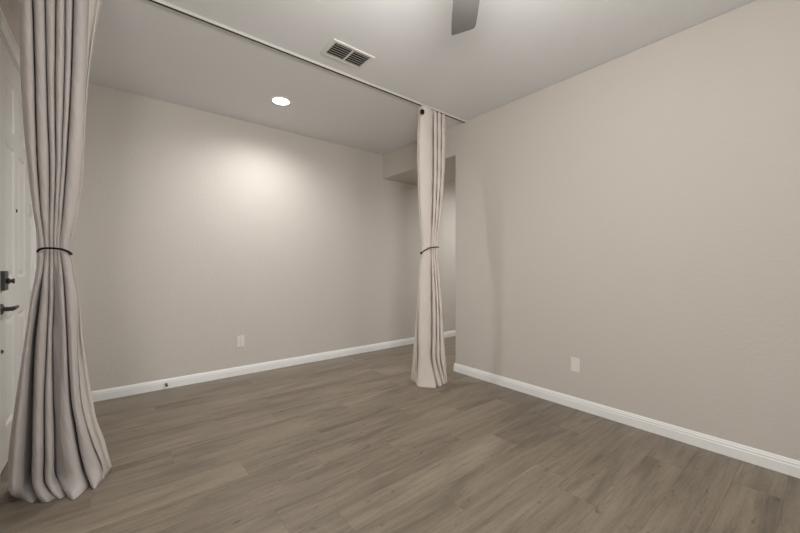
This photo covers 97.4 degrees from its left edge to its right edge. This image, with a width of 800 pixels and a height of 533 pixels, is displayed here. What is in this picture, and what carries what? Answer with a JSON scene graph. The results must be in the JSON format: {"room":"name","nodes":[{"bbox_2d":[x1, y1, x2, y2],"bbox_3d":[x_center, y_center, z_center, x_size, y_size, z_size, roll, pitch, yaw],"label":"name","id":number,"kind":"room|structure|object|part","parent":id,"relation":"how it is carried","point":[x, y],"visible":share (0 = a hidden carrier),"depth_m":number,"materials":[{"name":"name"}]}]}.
{"room":"empty living room","nodes":[
{"label":"empty living room","id":0,"kind":"room"},
{"bbox_2d":[0,0,36,265],"bbox_3d":[-2.027,-0.205,1.595,0.150,2.750,3.030,0,0,-39],"label":"wall","id":1,"kind":"structure","parent":0,"point":[5,6],"depth_m":2.15,"materials":[{"name":"beige paint"}]},
{"bbox_2d":[0,36,32,473],"bbox_3d":[-2.472,-0.064,2.276,0.100,2.443,0.947,0,0,-39],"label":"door","id":2,"kind":"structure","parent":1,"relation":"in","point":[16,209],"depth_m":2.15,"materials":[{"name":"white paint"}]},
{"bbox_3d":[-2.215,0.240,1.978,0.047,0.062,0.062,0,0,-39],"label":"handle","id":3,"kind":"part","parent":2,"relation":"part of","materials":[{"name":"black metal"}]},
{"bbox_2d":[0,7,35,290],"bbox_3d":[-2.526,-0.105,2.229,0.169,2.551,1.092,0,0,-39],"label":"trim","id":4,"kind":"structure","parent":1,"relation":"attached to","point":[6,34],"depth_m":2.24,"materials":[{"name":"white paint"}]},
{"bbox_2d":[37,83,455,390],"bbox_3d":[-0.683,-0.205,4.706,6.150,2.750,0.120,0,0,-39],"label":"wall","id":5,"kind":"structure","parent":0,"point":[196,231],"depth_m":3.71,"materials":[{"name":"beige paint"}]},
{"bbox_2d":[237,336,243,346],"bbox_3d":[-1.718,0.808,3.786,0.074,0.120,0.009,0,0,-39],"label":"wall outlet","id":6,"kind":"object","parent":5,"relation":"attached to","point":[240,339],"visible":1,"depth_m":3.78,"materials":[{"name":"white plastic"}]},
{"bbox_2d":[91,330,455,401],"bbox_3d":[-0.614,1.123,4.675,5.880,0.092,0.013,0,0,-39],"label":"baseboard","id":7,"kind":"structure","parent":5,"relation":"attached to","point":[105,394],"depth_m":3.75,"materials":[{"name":"white paint"}]},
{"bbox_2d":[8,0,754,154],"bbox_3d":[0.901,-1.640,1.113,8.200,0.120,7.700,0,0,-39],"label":"ceiling","id":8,"kind":"structure","parent":0,"point":[515,49],"depth_m":2.59,"materials":[{"name":"white paint"}]},
{"bbox_2d":[271,96,290,105],"bbox_3d":[-1.136,-1.577,3.352,0.188,0.006,0.188,0,0,-39],"label":"recessed light","id":9,"kind":"object","parent":8,"relation":"in","point":[278,100],"visible":1,"depth_m":3.35,"materials":[{"name":"white paint"}]},
{"bbox_2d":[148,0,465,122],"bbox_3d":[-0.632,-1.570,2.729,3.443,0.020,0.024,0,0,-39],"label":"track","id":10,"kind":"object","parent":8,"relation":"attached to","point":[159,2],"visible":1,"depth_m":2.55,"materials":[{"name":"grey metal"}]},
{"bbox_2d":[8,0,111,502],"bbox_3d":[-1.797,-0.198,1.822,0.439,2.731,0.269,0,0,-28],"label":"curtain","id":11,"kind":"object","parent":10,"relation":"hanging from","point":[57,445],"visible":0.98,"depth_m":1.80,"materials":[{"name":"grey fabric"}]},
{"bbox_2d":[36,247,72,254],"bbox_3d":[-1.784,-0.079,1.815,0.136,0.036,0.130,0,0,-39],"label":"tieback","id":12,"kind":"object","parent":11,"relation":"attached to","point":[42,248],"visible":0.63,"depth_m":1.77,"materials":[{"name":"black"}]},
{"bbox_2d":[411,105,447,387],"bbox_3d":[0.300,-0.199,3.501,0.372,2.731,0.280,0,0,-1],"label":"curtain","id":13,"kind":"object","parent":10,"relation":"hanging from","point":[428,370],"visible":0.99,"depth_m":3.42,"materials":[{"name":"beige fabric"}]},
{"bbox_2d":[320,38,374,69],"bbox_3d":[-0.387,-1.575,2.620,0.352,0.009,0.210,0,0,-39],"label":"ceiling vent","id":14,"kind":"object","parent":8,"relation":"in","point":[340,51],"visible":1,"depth_m":2.61,"materials":[{"name":"white metal"}]},
{"bbox_2d":[451,0,479,34],"bbox_3d":[0.295,-1.374,1.201,1.332,0.412,1.298,0,0,-39],"label":"ceiling fan","id":15,"kind":"object","parent":8,"relation":"hanging from","point":[464,12],"visible":1,"depth_m":1.79,"materials":[{"name":"grey metal"}]},
{"bbox_2d":[0,336,799,532],"bbox_3d":[0.868,1.230,1.153,8.200,0.120,7.640,0,0,-39],"label":"floor","id":16,"kind":"structure","parent":0,"point":[350,443],"depth_m":2.05,"materials":[{"name":"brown wood"}]},
{"bbox_2d":[383,0,799,460],"bbox_3d":[2.407,-0.205,2.348,0.805,2.750,7.430,0,0,-39],"label":"wall","id":17,"kind":"structure","parent":0,"point":[634,216],"depth_m":2.48,"materials":[{"name":"beige paint"}]},
{"bbox_2d":[571,357,579,372],"bbox_3d":[1.449,0.809,2.899,0.009,0.120,0.074,0,0,-39],"label":"wall outlet","id":18,"kind":"object","parent":17,"relation":"attached to","point":[575,362],"visible":1,"depth_m":2.90,"materials":[{"name":"white plastic"}]},
{"bbox_2d":[453,363,799,477],"bbox_3d":[2.826,1.123,1.819,0.819,0.092,6.078,0,0,-39],"label":"baseboard","id":19,"kind":"structure","parent":17,"relation":"attached to","point":[768,460],"depth_m":2.45,"materials":[{"name":"white paint"}]}
]}

